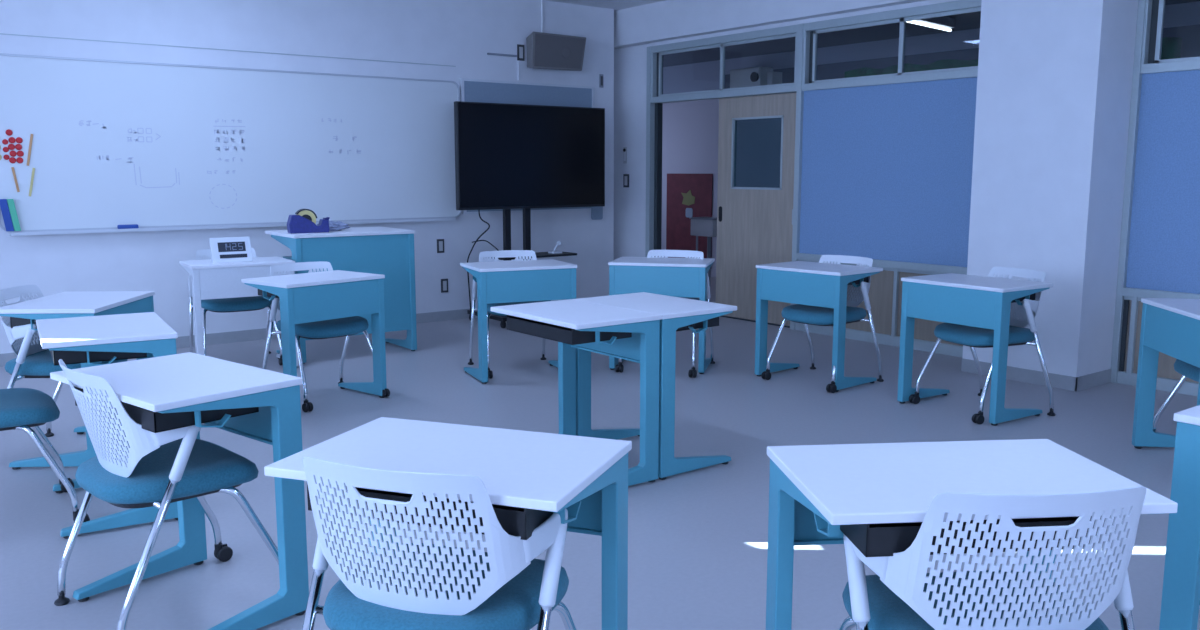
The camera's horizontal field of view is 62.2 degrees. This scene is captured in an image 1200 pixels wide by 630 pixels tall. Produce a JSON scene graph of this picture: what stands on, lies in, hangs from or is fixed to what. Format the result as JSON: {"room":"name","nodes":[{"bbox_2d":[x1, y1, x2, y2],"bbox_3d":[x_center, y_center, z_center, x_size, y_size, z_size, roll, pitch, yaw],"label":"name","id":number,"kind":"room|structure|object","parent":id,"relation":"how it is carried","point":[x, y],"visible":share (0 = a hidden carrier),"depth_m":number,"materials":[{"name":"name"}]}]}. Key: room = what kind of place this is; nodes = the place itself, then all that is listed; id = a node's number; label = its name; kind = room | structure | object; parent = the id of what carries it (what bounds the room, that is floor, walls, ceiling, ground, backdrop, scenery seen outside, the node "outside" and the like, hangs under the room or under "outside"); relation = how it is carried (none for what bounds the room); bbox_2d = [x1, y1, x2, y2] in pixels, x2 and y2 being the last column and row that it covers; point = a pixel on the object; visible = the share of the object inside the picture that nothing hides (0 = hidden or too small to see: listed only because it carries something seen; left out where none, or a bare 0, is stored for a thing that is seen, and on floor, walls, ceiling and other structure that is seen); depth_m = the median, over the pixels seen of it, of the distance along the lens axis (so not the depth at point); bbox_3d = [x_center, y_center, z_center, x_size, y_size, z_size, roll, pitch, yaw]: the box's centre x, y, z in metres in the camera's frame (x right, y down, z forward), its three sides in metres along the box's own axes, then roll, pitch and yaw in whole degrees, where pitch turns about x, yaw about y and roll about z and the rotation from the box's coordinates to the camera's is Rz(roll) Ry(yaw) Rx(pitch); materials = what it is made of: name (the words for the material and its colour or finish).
{"room":"classroom","nodes":[
{"label":"classroom","id":0,"kind":"room"},
{"bbox_2d":[0,0,613,353],"bbox_3d":[-3.750,-1.125,6.992,9.880,2.840,0.360,-6,10,-37],"label":"wall","id":1,"kind":"structure","parent":0,"point":[461,34],"depth_m":7.77,"materials":[{"name":"paint"}]},
{"bbox_2d":[0,33,455,66],"bbox_3d":[-2.592,-1.991,7.531,3.400,0.006,0.006,-6,10,-37],"label":"trim","id":2,"kind":"structure","parent":1,"relation":"attached to","point":[0,33],"depth_m":7.35,"materials":[{"name":"metal"}]},
{"bbox_2d":[0,53,461,235],"bbox_3d":[-2.597,-1.269,7.585,3.520,1.190,0.078,-6,10,-37],"label":"whiteboard","id":3,"kind":"object","parent":1,"relation":"attached to","point":[151,146],"visible":1,"depth_m":7.39,"materials":[{"name":"ceramic"}]},
{"bbox_2d":[0,199,13,230],"bbox_3d":[-3.949,-0.664,6.612,0.074,0.213,0.020,-6,10,-37],"label":"booklet","id":4,"kind":"object","parent":3,"relation":"on","point":[3,202],"visible":1,"depth_m":6.60,"materials":[{"name":"blue paper"}]},
{"bbox_2d":[5,129,12,135],"bbox_3d":[-3.916,-1.209,6.587,0.042,0.041,0.010,-6,10,-37],"label":"round magnet","id":5,"kind":"object","parent":3,"relation":"attached to","point":[8,132],"visible":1,"depth_m":6.58,"materials":[{"name":"red plastic"}]},
{"bbox_2d":[7,199,20,230],"bbox_3d":[-3.915,-0.668,6.638,0.067,0.213,0.020,-6,10,-37],"label":"booklet","id":6,"kind":"object","parent":3,"relation":"on","point":[11,205],"visible":1,"depth_m":6.63,"materials":[{"name":"green paper"}]},
{"bbox_2d":[11,167,19,191],"bbox_3d":[-3.905,-0.905,6.641,0.037,0.166,0.008,-6,10,-37],"label":"stick","id":7,"kind":"object","parent":3,"relation":"attached to","point":[13,170],"visible":1,"depth_m":6.64,"materials":[{"name":"brown"}]},
{"bbox_2d":[27,134,32,165],"bbox_3d":[-3.827,-1.109,6.672,0.054,0.212,0.008,-6,10,-37],"label":"stick","id":8,"kind":"object","parent":3,"relation":"attached to","point":[31,135],"visible":1,"depth_m":6.67,"materials":[{"name":"brown"}]},
{"bbox_2d":[29,168,34,195],"bbox_3d":[-3.830,-0.896,6.701,0.052,0.192,0.008,-6,10,-37],"label":"stick","id":9,"kind":"object","parent":3,"relation":"attached to","point":[33,169],"visible":1,"depth_m":6.70,"materials":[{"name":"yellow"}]},
{"bbox_2d":[117,224,138,228],"bbox_3d":[-3.357,-0.623,7.071,0.136,0.040,0.032,-6,10,-37],"label":"eraser","id":10,"kind":"object","parent":3,"relation":"on","point":[130,226],"visible":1,"depth_m":7.06,"materials":[{"name":"blue plastic"}]},
{"bbox_2d":[9,218,454,235],"bbox_3d":[-2.613,-0.690,7.657,3.360,0.022,0.078,-6,10,-37],"label":"tray","id":11,"kind":"object","parent":3,"relation":"on","point":[47,230],"depth_m":7.33,"materials":[{"name":"white plastic"}]},
{"bbox_2d":[0,295,608,365],"bbox_3d":[-3.630,0.258,7.053,9.500,0.085,0.008,-6,10,-37],"label":"baseboard","id":12,"kind":"structure","parent":1,"relation":"attached to","point":[255,334],"depth_m":7.72,"materials":[{"name":"plastic"}]},
{"bbox_2d":[437,239,443,252],"bbox_3d":[-1.389,-0.601,8.665,0.070,0.120,0.011,-6,10,-37],"label":"wall socket","id":13,"kind":"object","parent":1,"relation":"attached to","point":[440,242],"visible":1,"depth_m":8.66,"materials":[{"name":"grey plastic"}]},
{"bbox_2d":[441,279,447,292],"bbox_3d":[-1.365,-0.258,8.734,0.070,0.120,0.011,-6,10,-37],"label":"wall socket","id":14,"kind":"object","parent":1,"relation":"attached to","point":[444,282],"visible":1,"depth_m":8.73,"materials":[{"name":"grey plastic"}]},
{"bbox_2d":[487,53,516,56],"bbox_3d":[-0.867,-2.307,8.816,0.300,0.016,0.020,-6,10,-37],"label":"trim","id":15,"kind":"structure","parent":1,"relation":"attached to","point":[496,54],"depth_m":8.80,"materials":[{"name":"grey plastic"}]},
{"bbox_2d":[518,61,519,79],"bbox_3d":[-0.730,-2.198,8.943,0.012,0.160,0.012,-6,10,-37],"label":"trim","id":16,"kind":"structure","parent":1,"relation":"attached to","point":[518,61],"depth_m":8.94,"materials":[{"name":"paint"}]},
{"bbox_2d":[517,44,524,60],"bbox_3d":[-0.711,-2.359,8.935,0.075,0.140,0.011,-6,10,-37],"label":"wall switch","id":17,"kind":"object","parent":1,"relation":"attached to","point":[520,48],"visible":1,"depth_m":8.93,"materials":[{"name":"grey plastic"}]},
{"bbox_2d":[460,78,594,213],"bbox_3d":[-0.632,-1.530,9.109,1.450,1.170,0.024,-6,10,-37],"label":"notice board","id":18,"kind":"object","parent":1,"relation":"attached to","point":[471,90],"visible":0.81,"depth_m":9.02,"materials":[{"name":"grey fabric"}]},
{"bbox_2d":[541,0,543,32],"bbox_3d":[-0.522,-2.686,9.032,0.015,0.340,0.015,-6,10,-37],"label":"trim","id":19,"kind":"structure","parent":1,"relation":"attached to","point":[542,1],"depth_m":9.02,"materials":[{"name":"paint"}]},
{"bbox_2d":[526,32,585,70],"bbox_3d":[-0.426,-2.372,9.005,0.584,0.312,0.245,-6,10,-37],"label":"wall speaker","id":20,"kind":"object","parent":1,"relation":"attached to","point":[544,50],"visible":1,"depth_m":8.90,"materials":[{"name":"grey plastic"}]},
{"bbox_2d":[591,206,602,219],"bbox_3d":[-0.029,-1.043,9.615,0.130,0.240,0.024,-6,10,-37],"label":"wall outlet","id":21,"kind":"object","parent":1,"relation":"attached to","point":[596,212],"visible":0.52,"depth_m":9.61,"materials":[{"name":"grey plastic"}]},
{"bbox_2d":[599,74,602,87],"bbox_3d":[0.014,-2.241,9.515,0.045,0.125,0.011,-6,10,-37],"label":"wall sensor","id":22,"kind":"object","parent":1,"relation":"attached to","point":[600,75],"visible":1,"depth_m":9.51,"materials":[{"name":"grey plastic"}]},
{"bbox_2d":[0,277,1199,629],"bbox_3d":[-0.171,0.726,4.561,12.300,0.120,14.000,-6,10,-37],"label":"floor","id":23,"kind":"structure","parent":0,"point":[698,538],"depth_m":4.70,"materials":[{"name":"plastic"}]},
{"bbox_2d":[0,388,89,521],"bbox_3d":[-2.275,0.397,3.719,0.550,0.774,0.561,-5,10,-33],"label":"chair","id":24,"kind":"object","parent":23,"relation":"on","point":[22,409],"visible":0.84,"depth_m":3.66,"materials":[{"name":"white plastic"}]},
{"bbox_2d":[0,285,127,436],"bbox_3d":[-2.491,0.258,4.670,0.550,0.774,0.561,0,8,-2],"label":"chair","id":25,"kind":"object","parent":23,"relation":"on","point":[32,361],"visible":0.48,"depth_m":4.47,"materials":[{"name":"white plastic"}]},
{"bbox_2d":[0,291,154,469],"bbox_3d":[-2.425,0.284,4.675,0.440,0.720,0.645,0,8,-2],"label":"school desk","id":26,"kind":"object","parent":23,"relation":"on","point":[67,304],"visible":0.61,"depth_m":4.42,"materials":[{"name":"teal metal"}]},
{"bbox_2d":[10,317,35,327],"bbox_3d":[-2.457,-0.014,4.630,0.305,0.073,0.490,0,8,-2],"label":"tray","id":27,"kind":"object","parent":26,"relation":"on","point":[14,321],"depth_m":4.39,"materials":[{"name":"black plastic"}]},
{"bbox_2d":[36,312,177,538],"bbox_3d":[-1.917,0.399,3.892,0.440,0.720,0.645,-5,10,-31],"label":"school desk","id":28,"kind":"object","parent":23,"relation":"on","point":[87,339],"visible":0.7,"depth_m":3.66,"materials":[{"name":"white laminate"}]},
{"bbox_2d":[50,350,146,365],"bbox_3d":[-1.945,0.103,3.832,0.305,0.073,0.490,-5,10,-31],"label":"tray","id":29,"kind":"object","parent":28,"relation":"on","point":[68,357],"depth_m":3.61,"materials":[{"name":"black plastic"}]},
{"bbox_2d":[54,359,278,629],"bbox_3d":[-1.290,0.504,2.986,0.550,0.774,0.561,-8,11,-43],"label":"chair","id":30,"kind":"object","parent":23,"relation":"on","point":[160,469],"visible":0.92,"depth_m":2.78,"materials":[{"name":"white plastic"}]},
{"bbox_2d":[50,352,308,629],"bbox_3d":[-1.251,0.533,2.974,0.645,0.720,0.440,7,11,39],"label":"school desk","id":31,"kind":"object","parent":23,"relation":"on","point":[169,392],"visible":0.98,"depth_m":2.90,"materials":[{"name":"teal metal"}]},
{"bbox_2d":[74,386,258,432],"bbox_3d":[-1.272,0.238,2.906,0.490,0.073,0.305,7,11,39],"label":"tray","id":32,"kind":"object","parent":31,"relation":"on","point":[155,422],"depth_m":2.70,"materials":[{"name":"black plastic"}]},
{"bbox_2d":[188,248,282,364],"bbox_3d":[-2.500,-0.053,6.803,0.561,0.774,0.550,-5,10,-30],"label":"chair","id":33,"kind":"object","parent":23,"relation":"on","point":[238,304],"visible":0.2,"depth_m":6.67,"materials":[{"name":"white plastic"}]},
{"bbox_2d":[179,256,298,365],"bbox_3d":[-2.405,-0.002,6.638,0.645,0.720,0.440,-5,10,-32],"label":"desk","id":34,"kind":"object","parent":23,"relation":"on","point":[209,280],"visible":0.46,"depth_m":6.36,"materials":[{"name":"laminate"}]},
{"bbox_2d":[209,237,252,262],"bbox_3d":[-2.417,-0.428,6.512,0.256,0.159,0.060,-6,10,-34],"label":"desk clock","id":35,"kind":"object","parent":34,"relation":"on","point":[230,249],"visible":1,"depth_m":6.50,"materials":[{"name":"white plastic"}]},
{"bbox_2d":[241,270,386,397],"bbox_3d":[-1.612,0.141,5.658,0.440,0.720,0.645,7,11,39],"label":"school desk","id":36,"kind":"object","parent":23,"relation":"on","point":[335,294],"visible":0.75,"depth_m":5.50,"materials":[{"name":"teal metal"}]},
{"bbox_2d":[258,289,278,297],"bbox_3d":[-1.637,-0.160,5.635,0.305,0.073,0.490,7,11,39],"label":"tray","id":37,"kind":"object","parent":36,"relation":"on","point":[260,292],"depth_m":5.47,"materials":[{"name":"black plastic"}]},
{"bbox_2d":[262,261,389,411],"bbox_3d":[-1.609,0.099,5.758,0.550,0.774,0.561,8,12,44],"label":"chair","id":38,"kind":"object","parent":23,"relation":"on","point":[347,326],"visible":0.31,"depth_m":5.66,"materials":[{"name":"white plastic"}]},
{"bbox_2d":[265,227,416,363],"bbox_3d":[-1.866,-0.169,7.208,0.890,0.885,0.605,-6,10,-36],"label":"desk","id":39,"kind":"object","parent":23,"relation":"on","point":[389,252],"visible":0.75,"depth_m":7.04,"materials":[{"name":"metal"}]},
{"bbox_2d":[287,209,329,233],"bbox_3d":[-2.024,-0.654,6.896,0.280,0.166,0.090,-5,10,-29],"label":"tape dispenser","id":40,"kind":"object","parent":39,"relation":"on","point":[300,222],"visible":1,"depth_m":6.86,"materials":[{"name":"blue plastic"}]},
{"bbox_2d":[317,221,349,230],"bbox_3d":[-1.918,-0.640,7.122,0.257,0.071,0.169,-6,10,-37],"label":"plastic bag","id":41,"kind":"object","parent":39,"relation":"on","point":[334,226],"visible":0.58,"depth_m":7.09,"materials":[{"name":"plastic"}]},
{"bbox_2d":[302,456,576,629],"bbox_3d":[-0.322,0.630,2.122,0.561,0.774,0.550,3,9,20],"label":"chair","id":42,"kind":"object","parent":23,"relation":"on","point":[416,585],"visible":1,"depth_m":1.91,"materials":[{"name":"white plastic"}]},
{"bbox_2d":[264,417,631,629],"bbox_3d":[-0.306,0.650,2.170,0.645,0.720,0.440,3,9,20],"label":"school desk","id":43,"kind":"object","parent":23,"relation":"on","point":[528,477],"visible":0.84,"depth_m":2.11,"materials":[{"name":"laminate"}]},
{"bbox_2d":[307,484,553,539],"bbox_3d":[-0.317,0.356,2.096,0.490,0.073,0.305,3,9,20],"label":"tray","id":44,"kind":"object","parent":43,"relation":"on","point":[516,521],"depth_m":1.92,"materials":[{"name":"black plastic"}]},
{"bbox_2d":[468,250,557,377],"bbox_3d":[-0.558,-0.023,6.596,0.561,0.774,0.550,-3,9,-19],"label":"chair","id":45,"kind":"object","parent":23,"relation":"on","point":[486,255],"visible":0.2,"depth_m":6.70,"materials":[{"name":"white plastic"}]},
{"bbox_2d":[460,259,577,383],"bbox_3d":[-0.525,0.028,6.431,0.645,0.720,0.440,-4,9,-23],"label":"school desk","id":46,"kind":"object","parent":23,"relation":"on","point":[550,279],"visible":0.92,"depth_m":6.19,"materials":[{"name":"teal metal"}]},
{"bbox_2d":[467,208,576,327],"bbox_3d":[-0.672,-0.694,8.674,0.805,1.500,0.580,-6,10,-37],"label":"stand","id":47,"kind":"object","parent":23,"relation":"on","point":[506,212],"visible":0.34,"depth_m":8.65,"materials":[{"name":"black metal"}]},
{"bbox_2d":[467,210,498,310],"bbox_3d":[-1.007,-0.496,8.632,0.310,0.922,0.055,-3,9,-20],"label":"power cable","id":48,"kind":"object","parent":47,"relation":"hanging from","point":[477,240],"visible":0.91,"depth_m":8.59,"materials":[{"name":"black plastic"}]},
{"bbox_2d":[454,101,604,209],"bbox_3d":[-0.581,-1.375,8.648,1.537,0.885,0.084,-6,10,-37],"label":"television","id":49,"kind":"object","parent":47,"relation":"attached to","point":[508,156],"visible":1,"depth_m":8.57,"materials":[{"name":"black metal"}]},
{"bbox_2d":[491,252,576,259],"bbox_3d":[-0.592,-0.517,8.616,0.780,0.017,0.310,-6,10,-37],"label":"shelf","id":50,"kind":"object","parent":47,"relation":"attached to","point":[538,254],"depth_m":8.60,"materials":[{"name":"black plastic"}]},
{"bbox_2d":[548,241,561,253],"bbox_3d":[-0.391,-0.595,8.709,0.114,0.107,0.080,-6,10,-37],"label":"camera","id":51,"kind":"object","parent":47,"relation":"on","point":[559,243],"visible":1,"depth_m":8.69,"materials":[{"name":"white plastic"}]},
{"bbox_2d":[491,299,661,485],"bbox_3d":[-0.112,0.338,4.309,0.440,0.720,0.645,-6,10,-37],"label":"school desk","id":52,"kind":"object","parent":23,"relation":"on","point":[622,333],"visible":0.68,"depth_m":4.18,"materials":[{"name":"teal metal"}]},
{"bbox_2d":[507,315,631,344],"bbox_3d":[-0.138,0.042,4.246,0.305,0.073,0.490,-6,10,-37],"label":"tray","id":53,"kind":"object","parent":52,"relation":"on","point":[557,333],"depth_m":4.09,"materials":[{"name":"black plastic"}]},
{"bbox_2d":[573,292,736,479],"bbox_3d":[0.238,0.299,4.576,0.440,0.720,0.645,-6,10,-37],"label":"school desk","id":54,"kind":"object","parent":23,"relation":"on","point":[678,314],"visible":0.6,"depth_m":4.34,"materials":[{"name":"teal metal"}]},
{"bbox_2d":[676,317,718,330],"bbox_3d":[0.264,-0.002,4.552,0.305,0.073,0.490,-6,10,-37],"label":"tray","id":55,"kind":"object","parent":54,"relation":"on","point":[712,322],"depth_m":4.38,"materials":[{"name":"black plastic"}]},
{"bbox_2d":[608,257,714,373],"bbox_3d":[0.417,-0.009,6.685,0.645,0.720,0.440,2,9,13],"label":"school desk","id":56,"kind":"object","parent":23,"relation":"on","point":[675,277],"visible":0.77,"depth_m":6.45,"materials":[{"name":"teal metal"}]},
{"bbox_2d":[615,250,714,377],"bbox_3d":[0.444,-0.028,6.627,0.561,0.774,0.550,3,9,19],"label":"chair","id":57,"kind":"object","parent":23,"relation":"on","point":[619,367],"visible":0.19,"depth_m":6.74,"materials":[{"name":"white plastic"}]},
{"bbox_2d":[689,217,716,283],"bbox_3d":[1.218,-0.690,11.104,0.260,0.790,0.380,-6,10,-37],"label":"stand","id":58,"kind":"object","parent":23,"relation":"on","point":[700,226],"visible":0.5,"depth_m":10.98,"materials":[{"name":"grey"}]},
{"bbox_2d":[755,261,882,391],"bbox_3d":[1.365,0.052,6.264,0.440,0.720,0.645,-7,11,-41],"label":"school desk","id":59,"kind":"object","parent":23,"relation":"on","point":[796,282],"visible":0.97,"depth_m":6.08,"materials":[{"name":"teal metal"}]},
{"bbox_2d":[847,276,868,284],"bbox_3d":[1.389,-0.249,6.241,0.305,0.073,0.490,-7,11,-41],"label":"tray","id":60,"kind":"object","parent":59,"relation":"on","point":[866,279],"depth_m":6.08,"materials":[{"name":"black plastic"}]},
{"bbox_2d":[761,255,883,392],"bbox_3d":[1.405,0.030,6.230,0.550,0.774,0.561,-7,11,-41],"label":"chair","id":61,"kind":"object","parent":23,"relation":"on","point":[798,313],"visible":0.45,"depth_m":6.18,"materials":[{"name":"white plastic"}]},
{"bbox_2d":[766,439,1177,629],"bbox_3d":[0.706,0.669,2.038,0.645,0.720,0.440,-1,8,-5],"label":"school desk","id":62,"kind":"object","parent":23,"relation":"on","point":[878,495],"visible":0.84,"depth_m":1.98,"materials":[{"name":"teal metal"}]},
{"bbox_2d":[840,515,1122,556],"bbox_3d":[0.709,0.376,1.962,0.490,0.073,0.305,-1,8,-5],"label":"tray","id":63,"kind":"object","parent":62,"relation":"on","point":[880,539],"depth_m":1.81,"materials":[{"name":"black plastic"}]},
{"bbox_2d":[897,273,1052,425],"bbox_3d":[2.049,0.167,5.480,0.440,0.720,0.645,-6,10,-33],"label":"school desk","id":64,"kind":"object","parent":23,"relation":"on","point":[961,299],"visible":1,"depth_m":5.28,"materials":[{"name":"teal metal"}]},
{"bbox_2d":[1011,293,1035,302],"bbox_3d":[2.076,-0.134,5.454,0.305,0.073,0.490,-6,10,-33],"label":"tray","id":65,"kind":"object","parent":64,"relation":"on","point":[1032,297],"depth_m":5.27,"materials":[{"name":"black plastic"}]},
{"bbox_2d":[909,267,1055,423],"bbox_3d":[2.115,0.141,5.474,0.550,0.774,0.561,-3,9,-22],"label":"chair","id":66,"kind":"object","parent":23,"relation":"on","point":[970,336],"visible":0.52,"depth_m":5.37,"materials":[{"name":"white plastic"}]},
{"bbox_2d":[838,486,1145,629],"bbox_3d":[0.746,0.648,1.995,0.561,0.774,0.550,-1,8,-5],"label":"chair","id":67,"kind":"object","parent":23,"relation":"on","point":[902,595],"visible":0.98,"depth_m":1.77,"materials":[{"name":"white plastic"}]},
{"bbox_2d":[1132,298,1199,448],"bbox_3d":[2.731,0.326,4.392,0.440,0.720,0.645,1,8,6],"label":"school desk","id":68,"kind":"object","parent":23,"relation":"on","point":[1169,326],"visible":0.79,"depth_m":4.59,"materials":[{"name":"teal metal"}]},
{"bbox_2d":[1153,359,1199,431],"bbox_3d":[2.860,0.288,4.466,0.550,0.774,0.561,1,8,8],"label":"chair","id":69,"kind":"object","parent":23,"relation":"on","point":[1186,370],"visible":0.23,"depth_m":4.62,"materials":[{"name":"white plastic"}]},
{"bbox_2d":[1159,405,1199,629],"bbox_3d":[1.812,0.596,2.539,0.645,0.720,0.440,-6,10,-37],"label":"school desk","id":70,"kind":"object","parent":23,"relation":"on","point":[1180,601],"visible":1,"depth_m":2.48,"materials":[{"name":"teal metal"}]},
{"bbox_2d":[545,0,665,10],"bbox_3d":[-0.314,-1.960,2.465,10.020,0.120,11.500,-6,10,-37],"label":"ceiling","id":71,"kind":"structure","parent":0,"point":[611,4],"depth_m":9.14,"materials":[{"name":"white paint"}]},
{"bbox_2d":[613,44,649,259],"bbox_3d":[0.349,-1.372,9.858,0.120,2.500,0.560,-6,10,-37],"label":"wall","id":72,"kind":"structure","parent":0,"point":[630,63],"depth_m":9.78,"materials":[{"name":"paint"}]},
{"bbox_2d":[623,147,626,162],"bbox_3d":[0.244,-1.583,9.848,0.020,0.160,0.050,-6,10,-37],"label":"thermostat","id":73,"kind":"object","parent":72,"relation":"attached to","point":[624,148],"visible":1,"depth_m":9.84,"materials":[{"name":"grey plastic"}]},
{"bbox_2d":[623,174,628,186],"bbox_3d":[0.260,-1.333,9.871,0.011,0.130,0.085,-6,10,-37],"label":"light switch","id":74,"kind":"object","parent":72,"relation":"attached to","point":[625,176],"visible":1,"depth_m":9.87,"materials":[{"name":"grey plastic"}]},
{"bbox_2d":[645,46,654,256],"bbox_3d":[0.518,-1.321,9.618,0.150,2.470,0.055,-6,10,-37],"label":"trim","id":75,"kind":"structure","parent":72,"relation":"attached to","point":[650,107],"depth_m":9.54,"materials":[{"name":"metal"}]},
{"bbox_2d":[654,103,662,256],"bbox_3d":[0.560,-1.057,9.625,0.060,1.945,0.045,-6,10,-37],"label":"trim","id":76,"kind":"structure","parent":72,"relation":"attached to","point":[658,106],"depth_m":9.57,"materials":[{"name":"grey"}]},
{"bbox_2d":[651,24,797,102],"bbox_3d":[1.081,-2.175,8.736,0.110,0.525,1.830,-6,10,-37],"label":"window","id":77,"kind":"structure","parent":72,"relation":"in","point":[657,52],"depth_m":8.72,"materials":[{"name":"metal"}]},
{"bbox_2d":[720,315,789,327],"bbox_3d":[1.097,0.002,9.066,0.070,0.010,1.820,-6,10,-37],"label":"trim","id":78,"kind":"structure","parent":72,"relation":"attached to","point":[722,315],"depth_m":8.76,"materials":[{"name":"grey"}]},
{"bbox_2d":[649,0,956,45],"bbox_3d":[2.496,-2.192,6.913,0.120,0.035,6.510,-6,10,-37],"label":"trim","id":79,"kind":"structure","parent":72,"relation":"attached to","point":[928,2],"depth_m":7.89,"materials":[{"name":"paint"}]},
{"bbox_2d":[614,0,926,48],"bbox_3d":[3.542,-2.168,5.466,0.250,0.335,11.160,-6,10,-37],"label":"beam","id":80,"kind":"structure","parent":0,"point":[666,20],"depth_m":8.59,"materials":[{"name":"paint"}]},
{"bbox_2d":[661,1,1199,276],"bbox_3d":[4.597,-1.178,8.113,0.120,2.620,13.800,-6,10,-37],"label":"wall","id":81,"kind":"structure","parent":0,"point":[690,129],"depth_m":11.55,"materials":[{"name":"grey paint"}]},
{"bbox_2d":[666,174,712,257],"bbox_3d":[1.122,-1.201,12.599,0.014,1.170,0.840,-6,10,-37],"label":"poster","id":82,"kind":"object","parent":81,"relation":"attached to","point":[688,195],"visible":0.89,"depth_m":12.61,"materials":[{"name":"red paper"}]},
{"bbox_2d":[730,67,781,87],"bbox_3d":[1.759,-2.676,11.317,0.255,0.260,0.610,-6,10,-37],"label":"heater","id":83,"kind":"object","parent":81,"relation":"attached to","point":[755,76],"visible":0.78,"depth_m":11.19,"materials":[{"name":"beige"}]},
{"bbox_2d":[844,65,897,77],"bbox_3d":[2.779,-2.487,10.159,0.046,0.082,0.658,-6,10,-37],"label":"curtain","id":84,"kind":"object","parent":81,"relation":"hanging from","point":[893,69],"depth_m":10.15,"materials":[{"name":"fabric"}]},
{"bbox_2d":[904,59,977,72],"bbox_3d":[3.270,-2.397,9.526,0.046,0.086,0.800,-6,10,-37],"label":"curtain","id":85,"kind":"object","parent":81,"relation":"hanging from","point":[948,63],"depth_m":9.51,"materials":[{"name":"fabric"}]},
{"bbox_2d":[1161,37,1181,59],"bbox_3d":[4.546,-2.118,7.888,0.046,0.169,0.146,-6,10,-37],"label":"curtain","id":86,"kind":"object","parent":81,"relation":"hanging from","point":[1171,47],"depth_m":7.88,"materials":[{"name":"fabric"}]},
{"bbox_2d":[663,0,1199,66],"bbox_3d":[3.771,-2.432,7.225,2.280,0.120,14.100,-6,10,-37],"label":"ceiling","id":87,"kind":"structure","parent":0,"point":[967,21],"depth_m":10.12,"materials":[{"name":"grey"}]},
{"bbox_2d":[907,16,954,31],"bbox_3d":[2.784,-2.489,8.399,0.060,0.108,0.840,8,11,43],"label":"lamp","id":88,"kind":"object","parent":87,"relation":"attached to","point":[944,23],"visible":0.67,"depth_m":8.49,"materials":[{"name":"grey paint"}]},
{"bbox_2d":[846,270,1198,382],"bbox_3d":[3.051,0.051,6.445,0.020,0.530,4.585,-6,10,-37],"label":"wall","id":89,"kind":"structure","parent":0,"point":[880,294],"depth_m":7.47,"materials":[{"name":"brown wood"}]},
{"bbox_2d":[716,93,795,325],"bbox_3d":[1.361,-0.909,8.584,0.046,1.928,0.960,-6,10,-37],"label":"door","id":90,"kind":"structure","parent":89,"relation":"in","point":[755,224],"depth_m":8.65,"materials":[{"name":"brown wood"}]},
{"bbox_2d":[790,24,803,329],"bbox_3d":[1.651,-1.106,8.142,0.130,2.470,0.050,-6,10,-37],"label":"trim","id":91,"kind":"structure","parent":89,"relation":"attached to","point":[799,93],"depth_m":8.07,"materials":[{"name":"metal"}]},
{"bbox_2d":[795,253,966,356],"bbox_3d":[2.232,-0.091,7.522,0.135,0.640,1.865,-6,10,-37],"label":"trim","id":92,"kind":"structure","parent":89,"relation":"attached to","point":[896,266],"depth_m":7.46,"materials":[{"name":"metal"}]},
{"bbox_2d":[799,77,976,266],"bbox_3d":[2.220,-1.052,7.372,0.025,1.305,1.865,-6,10,-37],"label":"blue pinboard","id":93,"kind":"object","parent":89,"relation":"attached to","point":[887,168],"visible":0.64,"depth_m":7.42,"materials":[{"name":"fabric"}]},
{"bbox_2d":[802,0,981,90],"bbox_3d":[2.233,-1.959,7.252,0.110,0.525,1.870,-6,10,-37],"label":"window","id":94,"kind":"structure","parent":89,"relation":"in","point":[811,30],"depth_m":7.33,"materials":[{"name":"metal"}]},
{"bbox_2d":[1119,287,1128,371],"bbox_3d":[3.254,0.112,6.166,0.025,0.570,0.025,-6,10,-37],"label":"trim","id":95,"kind":"structure","parent":89,"relation":"attached to","point":[1126,302],"depth_m":6.16,"materials":[{"name":"grey"}]},
{"bbox_2d":[1111,0,1145,382],"bbox_3d":[3.256,-0.804,6.075,0.130,2.470,0.040,-6,10,-37],"label":"trim","id":96,"kind":"structure","parent":89,"relation":"attached to","point":[1137,77],"depth_m":6.04,"materials":[{"name":"metal"}]},
{"bbox_2d":[1117,287,1199,395],"bbox_3d":[3.862,0.235,5.426,0.135,0.600,1.955,-6,10,-37],"label":"trim","id":97,"kind":"structure","parent":89,"relation":"attached to","point":[1128,377],"depth_m":6.04,"materials":[{"name":"metal"}]},
{"bbox_2d":[1126,70,1199,293],"bbox_3d":[3.850,-0.696,5.280,0.025,1.285,1.955,-6,10,-37],"label":"blue pinboard","id":98,"kind":"object","parent":89,"relation":"attached to","point":[1164,242],"visible":1,"depth_m":5.89,"materials":[{"name":"fabric"}]},
{"bbox_2d":[1140,0,1199,73],"bbox_3d":[3.859,-1.623,5.162,0.110,0.585,1.970,-6,10,-37],"label":"window","id":99,"kind":"structure","parent":89,"relation":"in","point":[1151,62],"depth_m":5.87,"materials":[{"name":"metal"}]},
{"bbox_2d":[962,0,1137,376],"bbox_3d":[2.860,-1.017,6.249,0.590,2.840,0.765,-6,10,-37],"label":"wall column","id":100,"kind":"structure","parent":0,"point":[1053,97],"depth_m":6.00,"materials":[{"name":"paint"}]},
{"bbox_2d":[961,358,1111,391],"bbox_3d":[2.792,0.355,6.391,0.428,0.085,0.773,-6,10,-37],"label":"baseboard","id":101,"kind":"structure","parent":100,"relation":"attached to","point":[1064,382],"depth_m":6.15,"materials":[{"name":"plastic"}]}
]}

